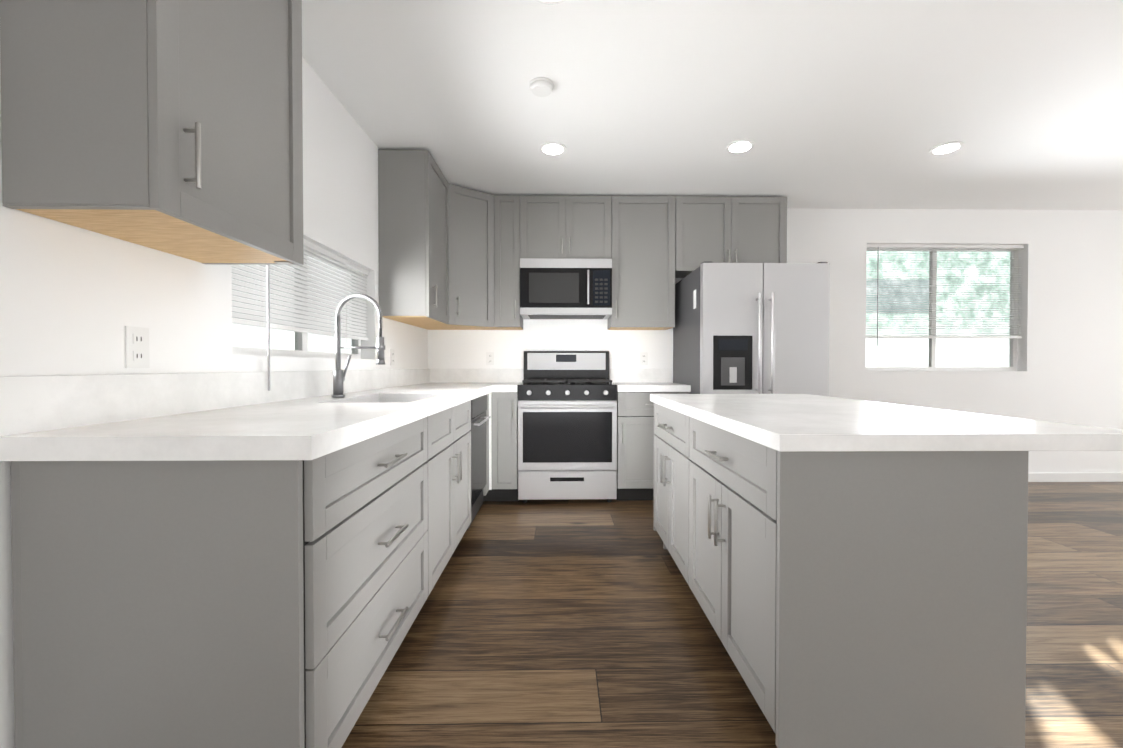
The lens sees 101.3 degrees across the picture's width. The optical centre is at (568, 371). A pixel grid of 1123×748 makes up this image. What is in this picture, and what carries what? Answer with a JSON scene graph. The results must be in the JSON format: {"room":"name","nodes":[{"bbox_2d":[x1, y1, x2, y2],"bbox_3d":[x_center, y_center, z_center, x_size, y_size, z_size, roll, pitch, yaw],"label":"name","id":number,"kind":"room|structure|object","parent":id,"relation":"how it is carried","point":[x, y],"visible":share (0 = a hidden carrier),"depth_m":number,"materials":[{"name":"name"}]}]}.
{"room":"kitchen","nodes":[
{"label":"kitchen","id":0,"kind":"room"},
{"bbox_2d":[0,57,427,747],"bbox_3d":[-1.284,-0.192,0.790,0.150,2.500,7.010,0,1,-1],"label":"wall","id":1,"kind":"structure","parent":0,"point":[74,299],"depth_m":1.35,"materials":[{"name":"white paint"}]},
{"bbox_2d":[124,326,149,367],"bbox_3d":[-1.212,-0.069,1.298,0.008,0.115,0.070,0,1,-1],"label":"electrical outlet","id":2,"kind":"object","parent":1,"relation":"attached to","point":[137,355],"visible":1,"depth_m":1.29,"materials":[{"name":"white plastic"}]},
{"bbox_2d":[0,0,303,264],"bbox_3d":[-1.033,-0.894,1.263,0.363,1.079,0.565,0,1,-1],"label":"upper cabinet","id":3,"kind":"object","parent":1,"relation":"attached to","point":[174,127],"visible":1,"depth_m":1.03,"materials":[{"name":"grey paint"}]},
{"bbox_2d":[232,250,360,358],"bbox_3d":[-1.343,-0.356,2.317,0.040,0.570,1.290,0,1,-1],"label":"window","id":4,"kind":"structure","parent":1,"relation":"in","point":[301,344],"depth_m":2.29,"materials":[{"name":"white plastic"}]},
{"bbox_2d":[232,238,368,390],"bbox_3d":[-1.248,-0.285,2.320,0.106,0.708,1.274,0,1,-1],"label":"window blind","id":5,"kind":"object","parent":4,"relation":"attached to","point":[316,250],"visible":0.62,"depth_m":2.23,"materials":[{"name":"white plastic"}]},
{"bbox_2d":[390,349,394,364],"bbox_3d":[-1.244,-0.103,3.267,0.008,0.115,0.070,0,1,-1],"label":"electrical outlet","id":6,"kind":"object","parent":1,"relation":"attached to","point":[392,356],"visible":1,"depth_m":3.26,"materials":[{"name":"white plastic"}]},
{"bbox_2d":[378,149,453,324],"bbox_3d":[-1.064,-0.915,3.319,0.369,1.086,0.597,0,1,-1],"label":"upper cabinet","id":7,"kind":"object","parent":1,"relation":"attached to","point":[450,255],"depth_m":3.02,"materials":[{"name":"grey paint"}]},
{"bbox_2d":[302,0,1122,209],"bbox_3d":[2.715,-1.482,0.764,8.145,0.080,7.160,0,1,-1],"label":"ceiling","id":8,"kind":"structure","parent":0,"point":[845,104],"depth_m":2.43,"materials":[{"name":"white paint"}]},
{"bbox_2d":[529,77,553,96],"bbox_3d":[-0.135,-1.444,2.345,0.124,0.034,0.124,0,1,-1],"label":"smoke detector","id":9,"kind":"object","parent":8,"relation":"attached to","point":[541,86],"visible":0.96,"depth_m":2.31,"materials":[{"name":"white plastic"}]},
{"bbox_2d":[535,0,564,4],"bbox_3d":[-0.069,-1.448,1.730,0.176,0.010,0.176,0,1,-1],"label":"recessed light","id":10,"kind":"object","parent":8,"relation":"in","point":[550,2],"visible":1,"depth_m":1.80,"materials":[{"name":"white plastic"}]},
{"bbox_2d":[539,142,565,155],"bbox_3d":[-0.100,-1.464,3.029,0.176,0.010,0.176,0,1,-1],"label":"recessed light","id":11,"kind":"object","parent":8,"relation":"in","point":[552,148],"visible":1,"depth_m":3.02,"materials":[{"name":"white plastic"}]},
{"bbox_2d":[726,140,754,153],"bbox_3d":[1.121,-1.464,2.999,0.176,0.010,0.176,0,1,-1],"label":"recessed light","id":12,"kind":"object","parent":8,"relation":"in","point":[739,146],"visible":0.96,"depth_m":2.98,"materials":[{"name":"white plastic"}]},
{"bbox_2d":[929,141,963,154],"bbox_3d":[2.481,-1.464,3.021,0.176,0.010,0.176,0,1,-1],"label":"recessed light","id":13,"kind":"object","parent":8,"relation":"in","point":[946,148],"visible":0.98,"depth_m":3.01,"materials":[{"name":"white plastic"}]},
{"bbox_2d":[341,482,1122,747],"bbox_3d":[2.715,1.088,0.796,8.145,0.060,7.160,0,1,-1],"label":"floor","id":14,"kind":"structure","parent":0,"point":[567,623],"depth_m":1.77,"materials":[{"name":"brown wood"}]},
{"bbox_2d":[11,417,430,747],"bbox_3d":[-0.892,0.616,1.416,0.648,0.868,0.850,0,1,-1],"label":"base cabinet","id":15,"kind":"object","parent":14,"relation":"on","point":[228,604],"depth_m":0.99,"materials":[{"name":"grey paint"}]},
{"bbox_2d":[427,400,470,563],"bbox_3d":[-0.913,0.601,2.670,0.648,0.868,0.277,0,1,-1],"label":"base cabinet","id":16,"kind":"object","parent":14,"relation":"on","point":[450,427],"depth_m":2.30,"materials":[{"name":"grey paint"}]},
{"bbox_2d":[467,394,490,529],"bbox_3d":[-0.884,0.598,3.102,0.663,0.862,0.572,0,1,-1],"label":"dishwasher","id":17,"kind":"object","parent":14,"relation":"on","point":[479,418],"visible":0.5,"depth_m":3.06,"materials":[{"name":"silver"}]},
{"bbox_2d":[483,393,494,500],"bbox_3d":[-0.921,0.591,3.483,0.658,0.868,0.177,0,1,-1],"label":"base cabinet","id":18,"kind":"object","parent":14,"relation":"on","point":[488,492],"depth_m":3.56,"materials":[{"name":"grey paint"}]},
{"bbox_2d":[491,392,518,500],"bbox_3d":[-0.512,0.586,3.862,0.232,0.868,0.608,0,1,-1],"label":"base cabinet","id":19,"kind":"object","parent":14,"relation":"on","point":[504,405],"depth_m":3.57,"materials":[{"name":"grey paint"}]},
{"bbox_2d":[0,369,523,460],"bbox_3d":[-0.806,0.079,2.561,0.860,0.176,3.189,0,1,-1],"label":"countertop","id":20,"kind":"structure","parent":19,"relation":"on","point":[297,415],"depth_m":1.22,"materials":[{"name":"white stone"}]},
{"bbox_2d":[331,294,384,397],"bbox_3d":[-0.991,-0.125,2.194,0.250,0.488,0.096,0,1,-1],"label":"faucet","id":21,"kind":"object","parent":20,"relation":"on","point":[339,374],"visible":1,"depth_m":2.17,"materials":[{"name":"silver metal"}]},
{"bbox_2d":[518,351,616,502],"bbox_3d":[-0.009,0.421,3.807,0.758,1.200,0.709,0,1,-1],"label":"range","id":22,"kind":"object","parent":14,"relation":"on","point":[567,425],"visible":1,"depth_m":3.52,"materials":[{"name":"silver metal"}]},
{"bbox_2d":[616,392,688,500],"bbox_3d":[0.659,0.586,3.863,0.562,0.868,0.644,0,1,-1],"label":"base cabinet","id":23,"kind":"object","parent":14,"relation":"on","point":[635,446],"visible":0.58,"depth_m":3.58,"materials":[{"name":"grey paint"}]},
{"bbox_2d":[609,369,690,391],"bbox_3d":[0.659,0.063,3.864,0.565,0.176,0.631,0,1,-1],"label":"countertop","id":24,"kind":"structure","parent":23,"relation":"on","point":[641,380],"depth_m":4.16,"materials":[{"name":"white stone"}]},
{"bbox_2d":[653,403,680,571],"bbox_3d":[0.819,0.609,2.298,0.625,0.860,0.802,0,1,-1],"label":"base cabinet","id":25,"kind":"object","parent":14,"relation":"on","point":[667,422],"depth_m":2.32,"materials":[{"name":"grey paint"}]},
{"bbox_2d":[650,394,1122,451],"bbox_3d":[0.958,0.162,1.921,0.924,0.042,1.610,0,1,-1],"label":"countertop","id":26,"kind":"structure","parent":25,"relation":"on","point":[796,423],"depth_m":1.25,"materials":[{"name":"white stone"}]},
{"bbox_2d":[673,261,829,396],"bbox_3d":[1.403,0.116,3.680,0.909,1.812,0.926,0,1,-1],"label":"fridge","id":27,"kind":"object","parent":14,"relation":"on","point":[750,328],"visible":0.5,"depth_m":3.28,"materials":[{"name":"grey metal"}]},
{"bbox_2d":[681,413,1028,747],"bbox_3d":[0.830,0.618,1.585,0.625,0.860,0.872,0,1,-1],"label":"base cabinet","id":28,"kind":"object","parent":14,"relation":"on","point":[864,599],"depth_m":1.15,"materials":[{"name":"grey paint"}]},
{"bbox_2d":[428,208,1122,472],"bbox_3d":[2.733,-0.235,4.285,7.995,2.500,0.150,0,1,-1],"label":"wall","id":29,"kind":"structure","parent":0,"point":[1070,353],"depth_m":4.22,"materials":[{"name":"white paint"}]},
{"bbox_2d":[413,185,505,329],"bbox_3d":[-0.908,-0.922,3.828,0.696,1.086,0.626,0,1,-1],"label":"upper cabinet","id":30,"kind":"object","parent":29,"relation":"attached to","point":[477,214],"depth_m":3.74,"materials":[{"name":"grey paint"}]},
{"bbox_2d":[486,352,493,364],"bbox_3d":[-0.703,-0.118,4.152,0.070,0.115,0.008,0,1,-1],"label":"electrical outlet","id":31,"kind":"object","parent":29,"relation":"attached to","point":[489,358],"visible":1,"depth_m":4.15,"materials":[{"name":"white plastic"}]},
{"bbox_2d":[502,195,522,329],"bbox_3d":[-0.537,-0.923,3.966,0.273,1.086,0.361,0,1,-1],"label":"upper cabinet","id":32,"kind":"object","parent":29,"relation":"attached to","point":[512,319],"depth_m":3.83,"materials":[{"name":"grey paint"}]},
{"bbox_2d":[522,195,613,260],"bbox_3d":[-0.020,-1.202,3.988,0.761,0.530,0.328,0,1,-1],"label":"upper cabinet","id":33,"kind":"object","parent":29,"relation":"attached to","point":[553,226],"depth_m":3.83,"materials":[{"name":"grey paint"}]},
{"bbox_2d":[520,258,611,318],"bbox_3d":[-0.019,-0.696,3.937,0.751,0.459,0.440,0,1,-1],"label":"over-the-range microwave","id":34,"kind":"object","parent":33,"relation":"attached to","point":[565,288],"visible":1,"depth_m":3.76,"materials":[{"name":"silver metal"}]},
{"bbox_2d":[640,352,647,364],"bbox_3d":[0.687,-0.119,4.174,0.070,0.115,0.008,0,1,-1],"label":"electrical outlet","id":35,"kind":"object","parent":29,"relation":"attached to","point":[643,358],"visible":1,"depth_m":4.17,"materials":[{"name":"white plastic"}]},
{"bbox_2d":[608,196,685,329],"bbox_3d":[0.657,-0.924,4.002,0.595,1.086,0.328,0,1,-1],"label":"upper cabinet","id":36,"kind":"object","parent":29,"relation":"attached to","point":[650,231],"depth_m":3.85,"materials":[{"name":"grey paint"}]},
{"bbox_2d":[686,196,786,275],"bbox_3d":[1.364,-1.157,4.011,0.938,0.619,0.328,0,1,-1],"label":"upper cabinet","id":37,"kind":"object","parent":29,"relation":"attached to","point":[719,229],"depth_m":3.86,"materials":[{"name":"grey paint"}]},
{"bbox_2d":[866,248,1018,370],"bbox_3d":[3.470,-0.591,4.328,1.500,1.170,0.040,0,1,-1],"label":"window","id":38,"kind":"structure","parent":29,"relation":"in","point":[932,357],"depth_m":4.32,"materials":[{"name":"clear glass"}]},
{"bbox_2d":[866,244,1023,345],"bbox_3d":[3.471,-0.704,4.259,1.484,0.938,0.052,0,1,-1],"label":"window blind","id":39,"kind":"object","parent":38,"relation":"attached to","point":[986,247],"visible":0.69,"depth_m":4.26,"materials":[{"name":"white plastic"}]},
{"bbox_2d":[1028,472,1122,481],"bbox_3d":[4.221,0.973,4.241,4.680,0.085,0.017,0,1,-1],"label":"baseboard","id":40,"kind":"structure","parent":29,"relation":"attached to","point":[1082,477],"depth_m":4.23,"materials":[{"name":"white"}]},
{"label":"outside","id":41,"kind":"structure","parent":0,"visible":0},
{"bbox_2d":[232,256,351,353],"bbox_3d":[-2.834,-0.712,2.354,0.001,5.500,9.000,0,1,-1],"label":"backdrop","id":42,"kind":"structure","parent":41,"point":[262,336],"depth_m":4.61,"materials":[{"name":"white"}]},
{"bbox_2d":[866,251,1009,366],"bbox_3d":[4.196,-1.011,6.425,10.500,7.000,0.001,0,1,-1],"label":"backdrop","id":43,"kind":"structure","parent":41,"point":[918,342],"depth_m":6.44,"materials":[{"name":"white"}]}
]}

